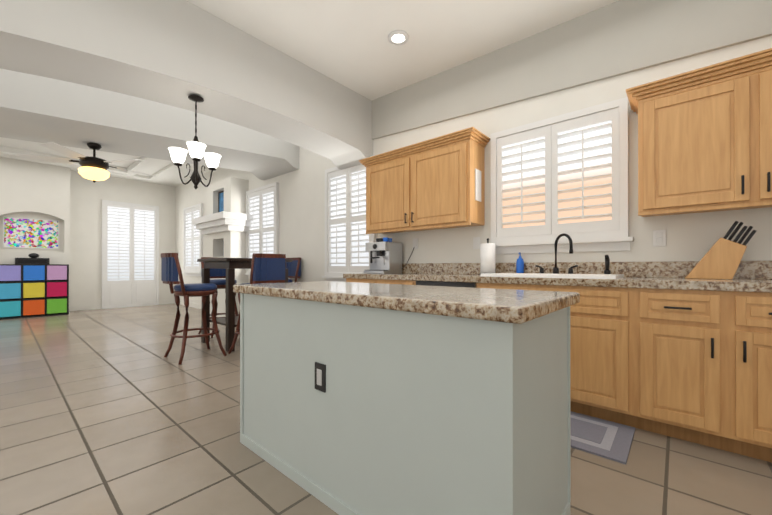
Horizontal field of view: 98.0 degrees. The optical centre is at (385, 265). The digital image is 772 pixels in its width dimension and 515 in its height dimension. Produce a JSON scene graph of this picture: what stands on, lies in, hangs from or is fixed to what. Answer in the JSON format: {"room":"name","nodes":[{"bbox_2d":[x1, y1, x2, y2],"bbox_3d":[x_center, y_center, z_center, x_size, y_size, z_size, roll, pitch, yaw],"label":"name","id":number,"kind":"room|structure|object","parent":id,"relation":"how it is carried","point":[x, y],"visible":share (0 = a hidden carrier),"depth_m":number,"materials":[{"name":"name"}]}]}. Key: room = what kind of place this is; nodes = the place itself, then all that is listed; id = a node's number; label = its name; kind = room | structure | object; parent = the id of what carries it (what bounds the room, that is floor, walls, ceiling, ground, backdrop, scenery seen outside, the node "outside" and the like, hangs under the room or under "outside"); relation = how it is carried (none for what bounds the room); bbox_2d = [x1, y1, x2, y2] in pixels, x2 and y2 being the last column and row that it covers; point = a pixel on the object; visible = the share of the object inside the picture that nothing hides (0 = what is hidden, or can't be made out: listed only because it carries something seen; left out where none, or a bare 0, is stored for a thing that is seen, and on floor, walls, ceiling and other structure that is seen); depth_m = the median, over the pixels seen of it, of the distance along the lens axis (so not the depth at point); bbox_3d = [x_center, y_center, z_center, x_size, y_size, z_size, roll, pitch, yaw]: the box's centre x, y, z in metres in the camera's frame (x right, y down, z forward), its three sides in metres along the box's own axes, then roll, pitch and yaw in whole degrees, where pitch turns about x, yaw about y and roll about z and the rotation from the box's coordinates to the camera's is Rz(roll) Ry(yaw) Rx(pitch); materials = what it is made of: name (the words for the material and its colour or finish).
{"room":"kitchen","nodes":[
{"label":"kitchen","id":0,"kind":"room"},
{"bbox_2d":[0,157,69,307],"bbox_3d":[-7.634,-0.748,7.178,0.650,3.600,1.210,0,0,41],"label":"wall","id":1,"kind":"structure","parent":0,"point":[33,190],"depth_m":7.05,"materials":[{"name":"paint"}]},
{"bbox_2d":[3,216,58,248],"bbox_3d":[-7.472,-0.674,7.083,0.033,0.630,0.820,0,0,41],"label":"framed picture","id":2,"kind":"object","parent":1,"relation":"attached to","point":[18,232],"visible":0.96,"depth_m":7.06},
{"bbox_2d":[0,137,210,186],"bbox_3d":[-6.139,-2.210,5.359,4.800,0.230,6.360,0,0,41],"label":"ceiling","id":3,"kind":"structure","parent":0,"point":[165,172],"depth_m":7.11,"materials":[{"name":"paint"}]},
{"bbox_2d":[16,142,156,182],"bbox_3d":[-3.623,-1.262,4.182,1.304,0.475,1.326,0,0,41],"label":"ceiling fan","id":4,"kind":"object","parent":3,"relation":"hanging from","point":[94,168],"visible":1,"depth_m":4.03,"materials":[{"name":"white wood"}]},
{"bbox_2d":[70,170,174,305],"bbox_3d":[-6.672,-0.743,8.588,0.250,3.600,2.180,0,0,41],"label":"wall","id":5,"kind":"structure","parent":0,"point":[87,196],"depth_m":8.06,"materials":[{"name":"paint"}]},
{"bbox_2d":[70,300,173,310],"bbox_3d":[-6.578,1.001,8.487,0.015,0.110,2.140,0,0,41],"label":"baseboard","id":6,"kind":"structure","parent":5,"relation":"attached to","point":[99,306],"depth_m":7.99,"materials":[{"name":"paint"}]},
{"bbox_2d":[101,200,158,308],"bbox_3d":[-6.487,-0.263,8.559,0.066,2.640,1.180,0,0,41],"label":"french door","id":7,"kind":"structure","parent":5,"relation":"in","point":[130,254],"depth_m":8.52,"materials":[{"name":"white wood"}]},
{"bbox_2d":[0,304,771,514],"bbox_3d":[-2.932,1.095,2.558,13.900,0.120,6.960,0,0,41],"label":"floor","id":8,"kind":"structure","parent":0,"point":[112,411],"depth_m":1.89,"materials":[{"name":"tile"}]},
{"bbox_2d":[0,264,68,319],"bbox_3d":[-7.234,0.516,6.886,0.310,1.070,1.020,0,0,41],"label":"organizer","id":9,"kind":"object","parent":8,"relation":"on","point":[33,290],"visible":1,"depth_m":6.79,"materials":[{"name":"black plastic"}]},
{"bbox_2d":[15,253,49,263],"bbox_3d":[-7.246,-0.135,6.872,0.255,0.230,0.480,0,0,41],"label":"stereo","id":10,"kind":"object","parent":9,"relation":"on","point":[33,259],"visible":0.98,"depth_m":6.82,"materials":[{"name":"black plastic"}]},
{"bbox_2d":[161,253,226,364],"bbox_3d":[-2.200,0.458,3.814,0.500,1.177,0.567,0,0,41],"label":"stool","id":11,"kind":"object","parent":8,"relation":"on","point":[170,268],"visible":1,"depth_m":3.67,"materials":[{"name":"brown wood"}]},
{"bbox_2d":[198,257,238,337],"bbox_3d":[-2.549,0.463,5.170,0.567,1.177,0.500,0,0,41],"label":"stool","id":12,"kind":"object","parent":8,"relation":"on","point":[219,273],"visible":0.38,"depth_m":5.15,"materials":[{"name":"brown wood"}]},
{"bbox_2d":[192,177,252,316],"bbox_3d":[-3.296,-0.310,6.716,1.500,2.720,0.570,0,0,41],"label":"fireplace","id":13,"kind":"object","parent":8,"relation":"on","point":[225,230],"depth_m":6.46,"materials":[{"name":"paint"}]},
{"bbox_2d":[218,191,223,211],"bbox_3d":[-3.269,-1.240,6.750,0.440,0.520,0.026,0,0,41],"label":"art","id":14,"kind":"object","parent":13,"relation":"attached to","point":[221,201],"visible":0.27,"depth_m":6.80,"materials":[{"name":"blue wood"}]},
{"bbox_2d":[197,258,291,351],"bbox_3d":[-1.925,0.478,4.587,0.900,1.130,0.900,0,0,41],"label":"dining table","id":15,"kind":"object","parent":8,"relation":"on","point":[229,321],"visible":0.6,"depth_m":4.11,"materials":[{"name":"brown wood"}]},
{"bbox_2d":[228,253,285,353],"bbox_3d":[-1.496,0.459,3.962,0.567,1.177,0.500,0,0,41],"label":"stool","id":16,"kind":"object","parent":8,"relation":"on","point":[267,268],"visible":0.33,"depth_m":3.77,"materials":[{"name":"blue fabric"}]},
{"bbox_2d":[285,257,300,282],"bbox_3d":[-1.666,0.464,5.281,0.500,1.177,0.567,0,0,41],"label":"stool","id":17,"kind":"object","parent":8,"relation":"on","point":[294,268],"visible":0.27,"depth_m":5.38,"materials":[{"name":"blue fabric"}]},
{"bbox_2d":[346,278,377,282],"bbox_3d":[-0.077,0.593,3.870,0.490,0.896,0.628,0,0,41],"label":"base cabinet","id":18,"kind":"object","parent":8,"relation":"on","point":[347,279],"depth_m":3.62,"materials":[{"name":"brown wood"}]},
{"bbox_2d":[378,279,413,284],"bbox_3d":[0.288,0.591,3.552,0.477,0.896,0.628,0,0,41],"label":"base cabinet","id":19,"kind":"object","parent":8,"relation":"on","point":[406,282],"depth_m":3.31,"materials":[{"name":"brown wood"}]},
{"bbox_2d":[240,293,570,514],"bbox_3d":[-0.045,0.595,1.673,1.596,0.874,0.632,0,0,41],"label":"kitchen island","id":20,"kind":"object","parent":8,"relation":"on","point":[350,410],"visible":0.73,"depth_m":1.22,"materials":[{"name":"paint"}]},
{"bbox_2d":[233,281,579,323],"bbox_3d":[-0.046,0.135,1.674,1.660,0.046,0.690,0,0,41],"label":"island countertop","id":21,"kind":"structure","parent":20,"relation":"on","point":[514,306],"depth_m":1.23,"materials":[{"name":"stone"}]},
{"bbox_2d":[414,281,485,287],"bbox_3d":[0.708,0.590,3.187,0.794,0.896,0.628,0,0,41],"label":"dishwasher","id":22,"kind":"object","parent":8,"relation":"on","point":[428,283],"depth_m":2.90,"materials":[{"name":"black metal"}]},
{"bbox_2d":[486,283,637,427],"bbox_3d":[1.339,0.588,2.638,1.037,0.896,0.628,0,0,41],"label":"base cabinet","id":23,"kind":"object","parent":8,"relation":"on","point":[604,322],"depth_m":2.17,"materials":[{"name":"brown wood"}]},
{"bbox_2d":[570,411,634,464],"bbox_3d":[1.052,1.026,2.233,0.940,0.016,0.500,0,0,41],"label":"floor mat","id":24,"kind":"object","parent":8,"relation":"on","point":[607,439],"visible":0.4,"depth_m":1.99,"materials":[{"name":"grey fabric"}]},
{"bbox_2d":[638,288,771,461],"bbox_3d":[2.036,0.586,2.032,0.810,0.896,0.628,0,0,41],"label":"base cabinet","id":25,"kind":"object","parent":8,"relation":"on","point":[694,366],"depth_m":1.85,"materials":[{"name":"brown wood"}]},
{"bbox_2d":[187,0,618,100],"bbox_3d":[-0.084,-2.217,0.092,5.750,0.472,6.360,0,0,41],"label":"ceiling","id":26,"kind":"structure","parent":0,"point":[347,44],"depth_m":3.00,"materials":[{"name":"paint"}]},
{"bbox_2d":[388,30,408,44],"bbox_3d":[0.114,-2.101,3.100,0.190,0.012,0.190,0,0,41],"label":"recessed light","id":27,"kind":"object","parent":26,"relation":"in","point":[398,37],"visible":1,"depth_m":3.09,"materials":[{"name":"white"}]},
{"bbox_2d":[175,0,771,303],"bbox_3d":[-0.773,-0.756,5.047,13.900,3.600,0.280,0,0,41],"label":"wall","id":28,"kind":"structure","parent":0,"point":[693,236],"depth_m":2.93,"materials":[{"name":"paint"}]},
{"bbox_2d":[174,300,201,308],"bbox_3d":[-2.971,0.995,6.796,7.680,0.110,0.015,0,0,41],"label":"baseboard","id":29,"kind":"structure","parent":28,"relation":"attached to","point":[194,305],"depth_m":8.40,"materials":[{"name":"paint"}]},
{"bbox_2d":[182,203,202,275],"bbox_3d":[-4.851,-0.609,8.396,1.210,1.750,0.080,0,0,41],"label":"window shutter","id":30,"kind":"object","parent":28,"relation":"attached to","point":[192,244],"visible":0.88,"depth_m":8.39,"materials":[{"name":"white wood"}]},
{"bbox_2d":[245,182,278,278],"bbox_3d":[-2.305,-0.592,6.180,1.160,1.700,0.080,0,0,41],"label":"window shutter","id":31,"kind":"object","parent":28,"relation":"attached to","point":[262,209],"visible":0.75,"depth_m":6.15,"materials":[{"name":"white wood"}]},
{"bbox_2d":[322,155,376,281],"bbox_3d":[-0.517,-0.577,4.625,1.060,1.660,0.080,0,0,41],"label":"window shutter","id":32,"kind":"object","parent":28,"relation":"attached to","point":[347,237],"visible":0.77,"depth_m":4.65,"materials":[{"name":"white wood"}]},
{"bbox_2d":[363,151,422,233],"bbox_3d":[0.140,-0.791,3.878,0.753,0.783,0.338,0,0,41],"label":"upper cabinet","id":33,"kind":"object","parent":28,"relation":"attached to","point":[390,183],"depth_m":3.74,"materials":[{"name":"brown wood"}]},
{"bbox_2d":[413,238,417,248],"bbox_3d":[0.342,-0.255,3.920,0.076,0.120,0.008,0,0,41],"label":"electrical outlet","id":34,"kind":"object","parent":28,"relation":"attached to","point":[415,243],"visible":1,"depth_m":3.91,"materials":[{"name":"white plastic"}]},
{"bbox_2d":[415,135,486,229],"bbox_3d":[0.593,-0.792,3.484,0.757,0.783,0.338,0,0,41],"label":"upper cabinet","id":35,"kind":"object","parent":28,"relation":"attached to","point":[435,183],"depth_m":3.27,"materials":[{"name":"brown wood"}]},
{"bbox_2d":[343,261,771,292],"bbox_3d":[1.520,0.154,2.477,4.770,0.363,0.637,0,0,41],"label":"countertop","id":36,"kind":"structure","parent":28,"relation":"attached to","point":[752,276],"depth_m":2.48,"materials":[{"name":"stone"}]},
{"bbox_2d":[364,237,401,273],"bbox_3d":[-0.049,-0.113,3.917,0.333,0.415,0.410,0,0,41],"label":"espresso machine","id":37,"kind":"object","parent":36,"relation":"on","point":[385,255],"visible":1,"depth_m":3.86,"materials":[{"name":"silver metal"}]},
{"bbox_2d":[479,238,495,274],"bbox_3d":[0.960,-0.082,3.159,0.156,0.347,0.156,0,0,41],"label":"paper towel","id":38,"kind":"object","parent":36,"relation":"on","point":[487,257],"visible":0.83,"depth_m":3.10,"materials":[{"name":"white paper"}]},
{"bbox_2d":[516,252,523,272],"bbox_3d":[1.228,-0.014,3.070,0.066,0.210,0.068,0,0,41],"label":"soap bottle","id":39,"kind":"object","parent":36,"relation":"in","point":[520,265],"visible":0.75,"depth_m":3.05,"materials":[{"name":"blue plastic"}]},
{"bbox_2d":[535,233,610,273],"bbox_3d":[1.465,-0.095,2.680,0.544,0.326,0.142,0,0,41],"label":"faucet","id":40,"kind":"object","parent":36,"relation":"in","point":[570,269],"visible":1,"depth_m":2.70,"materials":[{"name":"black metal"}]},
{"bbox_2d":[685,221,755,278],"bbox_3d":[2.153,-0.094,2.168,0.328,0.365,0.110,0,0,41],"label":"knife block","id":41,"kind":"object","parent":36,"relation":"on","point":[721,258],"visible":1,"depth_m":2.12,"materials":[{"name":"brown wood"}]},
{"bbox_2d":[491,97,633,253],"bbox_3d":[1.441,-0.698,2.922,1.150,1.170,0.080,0,0,41],"label":"window","id":42,"kind":"structure","parent":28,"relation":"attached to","point":[553,178],"depth_m":2.86,"materials":[{"name":"white wood"}]},
{"bbox_2d":[653,230,665,246],"bbox_3d":[2.012,-0.200,2.467,0.076,0.120,0.008,0,0,41],"label":"electrical outlet","id":43,"kind":"object","parent":28,"relation":"attached to","point":[659,237],"visible":1,"depth_m":2.46,"materials":[{"name":"white plastic"}]},
{"bbox_2d":[634,60,771,216],"bbox_3d":[2.229,-0.750,2.061,1.070,0.767,0.338,0,0,41],"label":"upper cabinet","id":44,"kind":"object","parent":28,"relation":"attached to","point":[704,139],"depth_m":2.06,"materials":[{"name":"brown wood"}]},
{"bbox_3d":[-5.102,-0.773,0.071,13.900,3.600,0.250,0,0,41],"label":"wall","id":45,"kind":"structure","parent":0,"visible":0},
{"bbox_2d":[0,68,298,179],"bbox_3d":[-3.913,-1.726,3.421,1.100,1.072,6.360,0,0,41],"label":"beam","id":46,"kind":"structure","parent":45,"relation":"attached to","point":[36,108],"depth_m":3.88,"materials":[{"name":"paint"}]},
{"bbox_2d":[0,0,372,169],"bbox_3d":[-2.468,-1.716,2.165,0.570,1.100,6.360,0,0,41],"label":"beam","id":47,"kind":"structure","parent":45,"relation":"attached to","point":[175,53],"depth_m":2.78,"materials":[{"name":"paint"}]},
{"bbox_2d":[168,94,220,188],"bbox_3d":[-1.649,-1.081,2.966,0.411,0.830,0.401,0,0,41],"label":"chandelier","id":48,"kind":"object","parent":47,"relation":"hanging from","point":[196,147],"visible":1,"depth_m":2.94,"materials":[{"name":"white glass"}]}
]}

